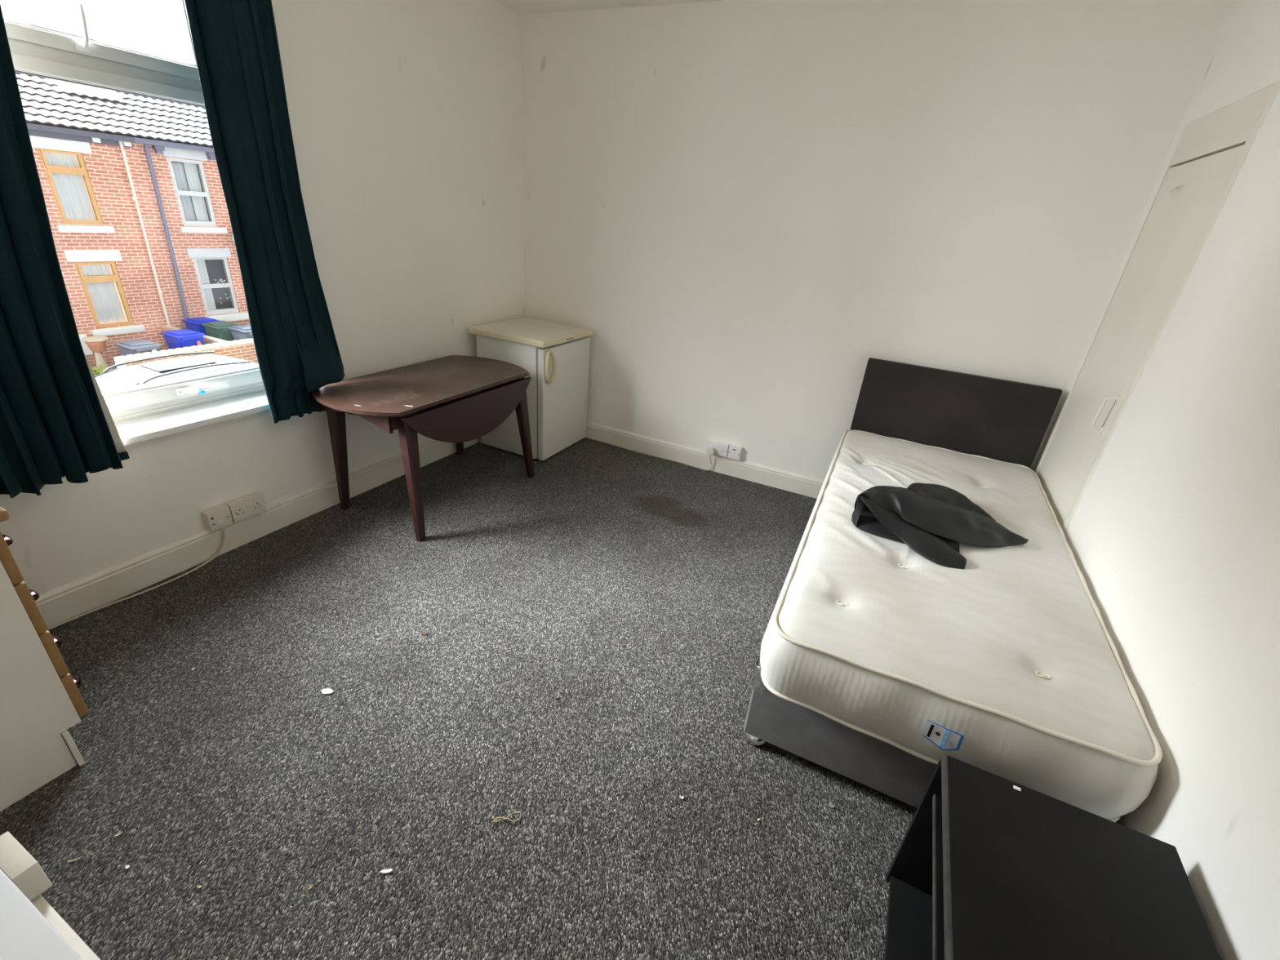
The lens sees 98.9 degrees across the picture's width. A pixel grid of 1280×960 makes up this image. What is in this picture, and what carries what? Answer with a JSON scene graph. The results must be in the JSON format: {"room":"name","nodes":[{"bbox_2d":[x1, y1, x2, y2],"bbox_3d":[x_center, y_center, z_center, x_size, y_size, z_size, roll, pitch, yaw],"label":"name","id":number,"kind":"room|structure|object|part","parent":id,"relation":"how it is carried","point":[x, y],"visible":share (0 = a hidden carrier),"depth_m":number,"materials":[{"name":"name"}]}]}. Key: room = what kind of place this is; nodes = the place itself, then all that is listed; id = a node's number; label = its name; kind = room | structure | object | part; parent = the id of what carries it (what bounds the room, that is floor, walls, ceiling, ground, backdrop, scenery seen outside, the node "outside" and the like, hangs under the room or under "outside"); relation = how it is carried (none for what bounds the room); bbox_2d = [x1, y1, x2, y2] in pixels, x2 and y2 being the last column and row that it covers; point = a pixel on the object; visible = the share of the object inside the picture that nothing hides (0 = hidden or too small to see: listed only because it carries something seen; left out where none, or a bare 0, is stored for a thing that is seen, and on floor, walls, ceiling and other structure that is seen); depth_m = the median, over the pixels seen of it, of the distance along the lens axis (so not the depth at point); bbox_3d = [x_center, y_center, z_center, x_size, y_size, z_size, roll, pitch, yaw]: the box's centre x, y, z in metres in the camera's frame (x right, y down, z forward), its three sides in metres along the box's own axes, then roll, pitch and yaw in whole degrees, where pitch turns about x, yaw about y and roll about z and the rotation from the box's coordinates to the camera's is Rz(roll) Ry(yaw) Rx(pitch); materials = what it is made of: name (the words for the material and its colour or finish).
{"room":"bedroom","nodes":[
{"label":"bedroom","id":0,"kind":"room"},
{"bbox_2d":[0,0,524,595],"bbox_3d":[-1.771,-0.977,2.360,0.260,2.646,3.780,16,28,22],"label":"wall","id":1,"kind":"structure","parent":0,"point":[406,116],"depth_m":2.75,"materials":[{"name":"paint"}]},
{"bbox_2d":[3,0,270,445],"bbox_3d":[-1.883,-0.991,1.966,0.262,1.648,1.260,16,28,22],"label":"window","id":2,"kind":"structure","parent":1,"relation":"in","point":[139,413],"depth_m":2.09,"materials":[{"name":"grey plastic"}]},
{"bbox_3d":[-1.842,-1.488,1.803,0.030,0.129,0.044,16,28,22],"label":"handle","id":3,"kind":"part","parent":2,"relation":"part of","materials":[{"name":"white plastic"}]},
{"bbox_3d":[-1.913,-1.565,1.704,0.068,0.355,1.060,16,28,22],"label":"sash","id":4,"kind":"part","parent":2,"relation":"part of","materials":[{"name":"grey plastic"}]},
{"bbox_3d":[-1.921,-0.255,2.302,0.202,0.028,1.260,16,28,22],"label":"sill","id":5,"kind":"part","parent":2,"relation":"part of","materials":[{"name":"white paint"}]},
{"bbox_3d":[-1.902,-0.399,2.389,0.047,0.032,0.189,16,28,22],"label":"handle","id":6,"kind":"part","parent":2,"relation":"part of","materials":[{"name":"white plastic"}]},
{"bbox_2d":[201,503,233,531],"bbox_3d":[-1.890,0.169,2.452,0.044,0.093,0.094,16,28,22],"label":"fused spur","id":7,"kind":"object","parent":1,"relation":"attached to","point":[216,517],"visible":1,"depth_m":2.44,"materials":[{"name":"beige plastic"}]},
{"bbox_2d":[48,527,225,630],"bbox_3d":[-2.045,0.408,2.183,0.042,0.139,0.764,16,28,22],"label":"power cable","id":8,"kind":"object","parent":7,"relation":"attached to","point":[222,528],"visible":0.9,"depth_m":2.24,"materials":[{"name":"beige plastic"}]},
{"bbox_2d":[217,518,222,524],"bbox_3d":[-1.874,0.185,2.446,0.002,0.026,0.016,16,28,22],"label":"rocker switch","id":9,"kind":"object","parent":7,"relation":"attached to","point":[220,520],"depth_m":2.45,"materials":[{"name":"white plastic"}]},
{"bbox_2d":[224,491,266,522],"bbox_3d":[-1.835,0.125,2.554,0.045,0.093,0.149,16,28,22],"label":"double socket","id":10,"kind":"object","parent":1,"relation":"attached to","point":[244,507],"visible":0.99,"depth_m":2.54,"materials":[{"name":"beige plastic"}]},
{"bbox_2d":[35,437,480,627],"bbox_3d":[-1.742,0.134,2.822,0.018,0.136,3.780,16,28,22],"label":"baseboard","id":11,"kind":"structure","parent":1,"relation":"attached to","point":[65,602],"depth_m":2.44,"materials":[{"name":"paint"}]},
{"bbox_3d":[-1.716,-1.748,1.442,0.120,0.070,1.760,16,28,22],"label":"pole","id":12,"kind":"object","parent":1,"relation":"attached to","visible":0},
{"bbox_2d":[0,3,129,497],"bbox_3d":[-1.915,-0.777,1.514,0.077,1.770,0.554,14,27,18],"label":"curtain","id":13,"kind":"object","parent":12,"relation":"hanging from","point":[56,421],"visible":1,"depth_m":1.74,"materials":[{"name":"teal fabric"}]},
{"bbox_2d":[184,0,345,423],"bbox_3d":[-1.498,-1.110,2.275,0.117,1.758,0.413,16,28,22],"label":"curtain","id":14,"kind":"object","parent":12,"relation":"hanging from","point":[235,42],"visible":0.99,"depth_m":2.23,"materials":[{"name":"teal fabric"}]},
{"bbox_2d":[0,437,916,959],"bbox_3d":[-0.252,0.649,2.249,3.368,0.060,3.780,16,28,22],"label":"floor","id":15,"kind":"structure","parent":0,"point":[641,592],"depth_m":1.70,"materials":[{"name":"grey carpet"}]},
{"bbox_2d":[0,506,88,811],"bbox_3d":[-1.985,0.431,1.382,0.748,0.800,0.548,16,28,22],"label":"dresser","id":16,"kind":"object","parent":15,"relation":"on","point":[40,700],"visible":1,"depth_m":1.44,"materials":[{"name":"white laminate"}]},
{"bbox_3d":[-1.579,0.143,1.360,0.071,0.018,0.022,16,28,22],"label":"cup pull","id":17,"kind":"part","parent":16,"relation":"part of","materials":[{"name":"brown metal"}]},
{"bbox_3d":[-1.859,0.093,1.461,0.712,0.164,0.023,16,28,22],"label":"drawer","id":18,"kind":"part","parent":16,"relation":"part of","materials":[{"name":"brown wood"}]},
{"bbox_3d":[-1.872,0.239,1.531,0.712,0.154,0.023,16,28,22],"label":"drawer","id":19,"kind":"part","parent":16,"relation":"part of","materials":[{"name":"brown wood"}]},
{"bbox_3d":[-1.592,0.294,1.432,0.071,0.018,0.022,16,28,22],"label":"cup pull","id":20,"kind":"part","parent":16,"relation":"part of","materials":[{"name":"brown metal"}]},
{"bbox_3d":[-1.884,0.378,1.597,0.712,0.146,0.023,16,28,22],"label":"drawer","id":21,"kind":"part","parent":16,"relation":"part of","materials":[{"name":"brown wood"}]},
{"bbox_3d":[-1.605,0.436,1.500,0.071,0.018,0.022,16,28,22],"label":"cup pull","id":22,"kind":"part","parent":16,"relation":"part of","materials":[{"name":"brown metal"}]},
{"bbox_3d":[-1.896,0.514,1.662,0.712,0.148,0.023,16,28,22],"label":"drawer","id":23,"kind":"part","parent":16,"relation":"part of","materials":[{"name":"brown wood"}]},
{"bbox_3d":[-1.617,0.571,1.565,0.071,0.018,0.022,16,28,22],"label":"cup pull","id":24,"kind":"part","parent":16,"relation":"part of","materials":[{"name":"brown metal"}]},
{"bbox_2d":[0,831,100,959],"bbox_3d":[-0.666,0.932,0.577,0.620,0.800,0.417,16,28,22],"label":"base cabinet","id":25,"kind":"object","parent":15,"relation":"on","point":[31,929],"visible":1,"depth_m":0.61,"materials":[{"name":"paint"}]},
{"bbox_2d":[321,688,333,694],"bbox_3d":[-1.066,0.721,1.870,0.038,0.003,0.024,0,26,-10],"label":"paper scrap","id":26,"kind":"object","parent":15,"relation":"on","point":[327,691],"visible":1,"depth_m":1.87,"materials":[{"name":"white paper"}]},
{"bbox_2d":[380,868,392,873],"bbox_3d":[-0.641,0.989,1.385,0.029,0.005,0.009,-3,27,-17],"label":"paper scrap","id":27,"kind":"object","parent":15,"relation":"on","point":[386,871],"visible":1,"depth_m":1.39,"materials":[{"name":"white paper"}]},
{"bbox_2d":[311,355,534,542],"bbox_3d":[-1.150,-0.237,3.080,0.649,0.676,1.150,16,28,22],"label":"table","id":28,"kind":"object","parent":15,"relation":"on","point":[458,399],"visible":0.99,"depth_m":2.79,"materials":[{"name":"brown wood"}]},
{"bbox_3d":[-1.539,-0.145,2.837,0.082,0.657,0.082,16,28,22],"label":"leg","id":29,"kind":"part","parent":28,"relation":"part of","materials":[{"name":"brown wood"}]},
{"bbox_3d":[-1.093,-0.014,2.646,0.104,0.657,0.086,16,28,22],"label":"leg","id":30,"kind":"part","parent":28,"relation":"part of","materials":[{"name":"brown wood"}]},
{"bbox_3d":[-1.184,-0.450,3.542,0.106,0.657,0.124,16,28,22],"label":"leg","id":31,"kind":"part","parent":28,"relation":"part of","materials":[{"name":"brown wood"}]},
{"bbox_3d":[-0.720,-0.314,3.343,0.112,0.657,0.108,16,28,22],"label":"leg","id":32,"kind":"part","parent":28,"relation":"part of","materials":[{"name":"brown wood"}]},
{"bbox_2d":[492,811,521,822],"bbox_3d":[-0.370,0.944,1.525,0.078,0.006,0.027,-5,27,-21],"label":"loop","id":33,"kind":"object","parent":15,"relation":"on","point":[504,818],"visible":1,"depth_m":1.52,"materials":[{"name":"beige fabric"}]},
{"bbox_2d":[468,317,593,460],"bbox_3d":[-0.736,-0.642,3.834,0.618,0.824,0.593,16,28,22],"label":"fridge","id":34,"kind":"object","parent":15,"relation":"on","point":[555,356],"visible":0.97,"depth_m":3.63,"materials":[{"name":"metal"}]},
{"bbox_3d":[-0.710,-1.016,3.663,0.540,0.002,0.547,16,28,22],"label":"panel","id":35,"kind":"part","parent":34,"relation":"part of","materials":[{"name":"laminate"}]},
{"bbox_3d":[-0.563,-0.709,3.439,0.036,0.221,0.091,24,31,34],"label":"handle","id":36,"kind":"part","parent":34,"relation":"part of","materials":[{"name":"plastic"}]},
{"bbox_3d":[-0.518,-0.566,3.755,0.046,0.746,0.561,16,28,22],"label":"door","id":37,"kind":"part","parent":34,"relation":"part of","materials":[{"name":"metal"}]},
{"bbox_2d":[589,438,715,470],"bbox_3d":[0.059,-0.261,3.922,0.991,0.187,0.060,16,28,22],"label":"power cable","id":38,"kind":"object","parent":15,"relation":"on","point":[710,450],"visible":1,"depth_m":3.85,"materials":[{"name":"beige plastic"}]},
{"bbox_2d":[828,799,835,808],"bbox_3d":[0.574,0.967,1.637,0.018,0.025,0.006,16,28,22],"label":"paper scrap","id":39,"kind":"object","parent":15,"relation":"on","point":[831,805],"visible":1,"depth_m":1.64,"materials":[{"name":"white paper"}]},
{"bbox_2d":[743,357,1062,808],"bbox_3d":[1.223,0.208,2.284,0.930,0.940,2.029,16,28,22],"label":"bed","id":40,"kind":"object","parent":15,"relation":"on","point":[1000,420],"visible":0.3,"depth_m":2.85,"materials":[{"name":"grey fabric"}]},
{"bbox_3d":[1.668,-0.262,3.048,0.922,0.680,0.046,16,28,22],"label":"headboard","id":41,"kind":"part","parent":40,"relation":"part of","materials":[{"name":"grey fabric"}]},
{"bbox_2d":[760,430,1162,822],"bbox_3d":[1.181,0.263,2.245,0.988,0.268,2.062,16,28,22],"label":"mattress","id":42,"kind":"object","parent":40,"relation":"on","point":[1006,664],"visible":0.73,"depth_m":1.53,"materials":[{"name":"beige fabric"}]},
{"bbox_2d":[851,482,1028,569],"bbox_3d":[1.152,0.118,2.091,0.644,0.136,0.462,-10,29,-29],"label":"garment","id":43,"kind":"object","parent":42,"relation":"on","point":[923,517],"visible":1,"depth_m":2.02,"materials":[{"name":"black fabric"}]},
{"bbox_2d":[884,754,1221,959],"bbox_3d":[0.690,1.055,0.945,0.433,0.481,0.852,16,28,22],"label":"nightstand","id":44,"kind":"object","parent":15,"relation":"on","point":[987,865],"visible":1,"depth_m":1.05,"materials":[{"name":"black wood"}]},
{"bbox_3d":[0.871,0.918,1.296,0.429,0.455,0.018,16,28,22],"label":"panel","id":45,"kind":"part","parent":44,"relation":"part of","materials":[{"name":"black wood"}]},
{"bbox_3d":[0.703,0.948,0.893,0.402,0.012,0.816,16,28,22],"label":"shelf","id":46,"kind":"part","parent":44,"relation":"part of","materials":[{"name":"black wood"}]},
{"bbox_2d":[495,0,728,14],"bbox_3d":[-0.065,-1.766,1.111,3.828,0.120,4.080,16,28,22],"label":"ceiling","id":47,"kind":"structure","parent":0,"point":[520,6],"depth_m":3.07,"materials":[{"name":"paint"}]},
{"bbox_2d":[520,0,1233,480],"bbox_3d":[0.690,-1.218,3.325,3.828,2.646,0.150,16,28,22],"label":"wall","id":48,"kind":"structure","parent":0,"point":[744,205],"depth_m":2.93,"materials":[{"name":"paint"}]},
{"bbox_2d":[585,421,823,498],"bbox_3d":[0.583,-0.101,3.761,3.368,0.124,0.018,16,28,22],"label":"baseboard","id":49,"kind":"structure","parent":48,"relation":"attached to","point":[783,480],"depth_m":3.80,"materials":[{"name":"paint"}]},
{"bbox_2d":[706,439,729,457],"bbox_3d":[0.531,-0.215,3.723,0.146,0.089,0.046,16,28,22],"label":"double socket","id":50,"kind":"object","parent":48,"relation":"attached to","point":[721,448],"visible":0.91,"depth_m":3.70,"materials":[{"name":"white plastic"}]},
{"bbox_2d":[727,444,742,460],"bbox_3d":[0.637,-0.185,3.679,0.086,0.089,0.045,16,28,22],"label":"switched spur","id":51,"kind":"object","parent":48,"relation":"attached to","point":[735,451],"visible":1,"depth_m":3.66,"materials":[{"name":"white plastic"}]},
{"bbox_2d":[1032,0,1279,959],"bbox_3d":[1.447,-0.059,1.038,0.200,2.646,3.780,16,28,22],"label":"wall","id":52,"kind":"structure","parent":0,"point":[1173,536],"depth_m":1.40,"materials":[{"name":"paint"}]},
{"bbox_2d":[1036,80,1279,533],"bbox_3d":[1.973,-0.380,2.352,0.090,2.060,0.750,16,28,22],"label":"door","id":53,"kind":"structure","parent":52,"relation":"in","point":[1212,149],"depth_m":2.14,"materials":[{"name":"paint"}]},
{"bbox_3d":[1.841,-0.263,2.174,0.046,0.164,0.042,16,28,22],"label":"handle","id":54,"kind":"part","parent":53,"relation":"part of","materials":[{"name":"paint"}]},
{"label":"outside","id":55,"kind":"structure","parent":0,"visible":0},
{"bbox_3d":[-9.472,-2.551,14.145,1.100,0.300,34.000,16,28,22],"label":"pavement","id":56,"kind":"object","parent":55,"visible":0},
{"bbox_2d":[113,337,257,368],"bbox_3d":[-9.439,-3.475,14.807,0.300,0.920,7.435,16,28,22],"label":"wall","id":57,"kind":"structure","parent":56,"relation":"on","point":[244,349],"depth_m":13.03,"materials":[{"name":"brick"}]},
{"bbox_3d":[-11.046,-2.196,11.758,0.240,0.860,0.085,16,28,22],"label":"post","id":58,"kind":"part","parent":57,"relation":"part of","materials":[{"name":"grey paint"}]},
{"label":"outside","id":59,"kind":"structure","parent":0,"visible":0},
{"bbox_3d":[-11.169,-3.054,14.835,2.700,0.340,34.000,16,28,22],"label":"yard","id":60,"kind":"structure","parent":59,"visible":0},
{"bbox_2d":[5,0,181,367],"bbox_3d":[-17.432,-6.853,10.725,7.980,9.300,12.400,16,28,22],"label":"house","id":61,"kind":"structure","parent":60,"relation":"on","point":[113,269],"depth_m":12.91,"materials":[{"name":"red brick"}]},
{"bbox_2d":[44,151,96,220],"bbox_3d":[-12.851,-6.592,12.339,0.024,1.380,0.650,16,28,22],"label":"curtain","id":62,"kind":"object","parent":61,"relation":"hanging from","point":[72,191],"depth_m":12.38,"materials":[{"name":"white fabric"}]},
{"bbox_2d":[78,333,93,355],"bbox_3d":[-13.309,-3.191,12.988,0.160,0.470,0.365,16,28,22],"label":"meter box","id":63,"kind":"object","parent":61,"relation":"attached to","point":[87,351],"visible":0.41,"depth_m":13.04,"materials":[{"name":"white paint"}]},
{"bbox_3d":[-12.828,-5.804,12.671,0.220,0.150,1.005,16,28,22],"label":"sill","id":64,"kind":"part","parent":61,"relation":"part of","materials":[{"name":"white paint"}]},
{"bbox_3d":[-13.471,-9.579,13.137,0.900,0.459,0.900,16,28,22],"label":"rooflight pane","id":65,"kind":"part","parent":61,"relation":"part of","materials":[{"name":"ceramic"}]},
{"bbox_3d":[-13.420,-9.536,13.128,1.020,0.640,1.100,16,28,22],"label":"rooflight frame","id":66,"kind":"part","parent":61,"relation":"part of","materials":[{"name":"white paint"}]},
{"bbox_2d":[80,264,127,324],"bbox_3d":[-13.044,-4.521,13.308,0.024,1.410,0.670,16,28,22],"label":"curtain","id":67,"kind":"object","parent":61,"relation":"hanging from","point":[105,297],"depth_m":13.36,"materials":[{"name":"white fabric"}]},
{"bbox_3d":[-13.016,-3.726,13.656,0.220,0.145,1.045,16,28,22],"label":"sill","id":68,"kind":"part","parent":61,"relation":"part of","materials":[{"name":"white paint"}]},
{"bbox_2d":[81,336,108,368],"bbox_3d":[-12.660,-2.891,12.818,0.520,0.860,0.525,16,28,22],"label":"birdbath","id":69,"kind":"object","parent":60,"relation":"on","point":[97,344],"visible":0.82,"depth_m":12.69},
{"bbox_2d":[81,336,108,352],"bbox_3d":[-12.622,-3.138,12.738,0.450,0.340,0.450,16,28,22],"label":"bowl","id":70,"kind":"object","parent":69,"relation":"on","point":[95,344],"depth_m":12.64,"materials":[{"name":"orange ceramic"}]},
{"bbox_2d":[90,364,112,375],"bbox_3d":[-11.917,-2.277,12.181,1.331,0.512,0.826,16,28,22],"label":"shrub","id":71,"kind":"object","parent":60,"relation":"on","point":[95,371],"visible":0.08,"depth_m":12.10,"materials":[{"name":"green plant"}]},
{"bbox_2d":[113,338,162,355],"bbox_3d":[-11.390,-2.702,12.582,0.760,0.923,0.600,16,28,22],"label":"wheelie bin","id":72,"kind":"object","parent":60,"relation":"on","point":[126,348],"visible":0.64,"depth_m":12.29,"materials":[{"name":"grey plastic"}]},
{"bbox_2d":[90,91,249,328],"bbox_3d":[-13.461,-9.234,18.735,7.980,7.340,9.200,16,28,22],"label":"house","id":73,"kind":"structure","parent":60,"relation":"on","point":[173,150],"depth_m":14.35,"materials":[{"name":"red brick"}]},
{"bbox_2d":[171,162,195,221],"bbox_3d":[-11.886,-7.425,14.217,0.024,1.420,0.370,16,28,22],"label":"curtain","id":74,"kind":"object","parent":73,"relation":"hanging from","point":[178,169],"depth_m":14.25,"materials":[{"name":"grey fabric"}]},
{"bbox_2d":[182,162,208,221],"bbox_3d":[-11.709,-7.560,14.474,0.024,1.470,0.305,16,28,22],"label":"curtain","id":75,"kind":"object","parent":73,"relation":"hanging from","point":[191,171],"depth_m":14.44,"materials":[{"name":"white fabric"}]},
{"bbox_3d":[-11.732,-6.714,14.707,0.220,0.135,1.100,16,28,22],"label":"sill","id":76,"kind":"part","parent":73,"relation":"part of","materials":[{"name":"white paint"}]},
{"bbox_2d":[195,259,216,310],"bbox_3d":[-12.030,-5.389,15.200,0.024,1.430,0.220,16,28,22],"label":"curtain","id":77,"kind":"object","parent":73,"relation":"hanging from","point":[201,264],"depth_m":15.18,"materials":[{"name":"white fabric"}]},
{"bbox_3d":[-11.889,-4.669,15.743,0.220,0.190,1.170,16,28,22],"label":"sill","id":78,"kind":"part","parent":73,"relation":"part of","materials":[{"name":"white paint"}]},
{"bbox_2d":[160,328,205,349],"bbox_3d":[-11.026,-3.106,13.379,0.760,1.023,0.600,16,28,22],"label":"wheelie bin","id":79,"kind":"object","parent":60,"relation":"on","point":[180,338],"visible":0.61,"depth_m":13.07,"materials":[{"name":"blue plastic"}]},
{"bbox_3d":[-10.990,-3.510,13.186,0.760,0.125,0.600,16,28,22],"label":"lid","id":80,"kind":"part","parent":79,"relation":"part of","materials":[{"name":"blue plastic"}]},
{"bbox_2d":[160,324,226,349],"bbox_3d":[-11.374,-3.369,14.118,2.720,0.810,0.140,16,28,22],"label":"wall","id":81,"kind":"structure","parent":60,"relation":"on","point":[206,340],"depth_m":13.73,"materials":[{"name":"brick"}]},
{"bbox_2d":[181,316,219,335],"bbox_3d":[-11.651,-3.812,14.742,0.760,1.023,0.600,16,28,22],"label":"wheelie bin","id":82,"kind":"object","parent":60,"relation":"on","point":[192,323],"visible":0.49,"depth_m":14.39,"materials":[{"name":"blue plastic"}]},
{"bbox_3d":[-11.615,-4.216,14.549,0.760,0.125,0.600,16,28,22],"label":"lid","id":83,"kind":"part","parent":82,"relation":"part of","materials":[{"name":"blue plastic"}]},
{"bbox_2d":[200,320,238,341],"bbox_3d":[-10.936,-3.627,14.488,0.760,1.023,0.600,16,28,22],"label":"wheelie bin","id":84,"kind":"object","parent":60,"relation":"on","point":[218,329],"visible":0.43,"depth_m":14.16,"materials":[{"name":"green plastic"}]},
{"bbox_3d":[-10.900,-4.031,14.295,0.760,0.125,0.600,16,28,22],"label":"lid","id":85,"kind":"part","parent":84,"relation":"part of","materials":[{"name":"green plastic"}]},
{"bbox_2d":[226,324,253,340],"bbox_3d":[-10.168,-3.504,14.374,0.760,1.023,0.600,16,28,22],"label":"wheelie bin","id":86,"kind":"object","parent":60,"relation":"on","point":[238,332],"visible":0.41,"depth_m":14.00,"materials":[{"name":"grey plastic"}]},
{"bbox_3d":[-10.132,-3.908,14.181,0.760,0.125,0.600,16,28,22],"label":"lid","id":87,"kind":"part","parent":86,"relation":"part of","materials":[{"name":"grey plastic"}]},
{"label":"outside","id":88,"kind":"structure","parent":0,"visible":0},
{"bbox_3d":[-5.138,-1.268,12.384,8.600,0.200,34.000,16,28,22],"label":"road","id":89,"kind":"object","parent":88,"visible":0},
{"bbox_2d":[94,351,256,391],"bbox_3d":[-8.668,-1.173,9.520,1.848,1.524,4.800,16,28,22],"label":"car","id":90,"kind":"object","parent":89,"relation":"on","point":[157,371],"visible":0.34,"depth_m":9.55,"materials":[{"name":"silver metal"}]},
{"bbox_3d":[-9.025,-2.001,10.217,0.256,0.475,2.550,16,28,22],"label":"window trim","id":91,"kind":"part","parent":90,"relation":"part of","materials":[{"name":"black"}]},
{"bbox_3d":[-8.777,-2.209,10.069,0.041,0.150,1.759,16,28,22],"label":"roof rail","id":92,"kind":"part","parent":90,"relation":"part of","materials":[{"name":"silver metal"}]},
{"bbox_3d":[-7.769,-1.921,9.655,0.041,0.150,1.759,16,27,21],"label":"roof rail","id":93,"kind":"part","parent":90,"relation":"part of","materials":[{"name":"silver metal"}]}
]}

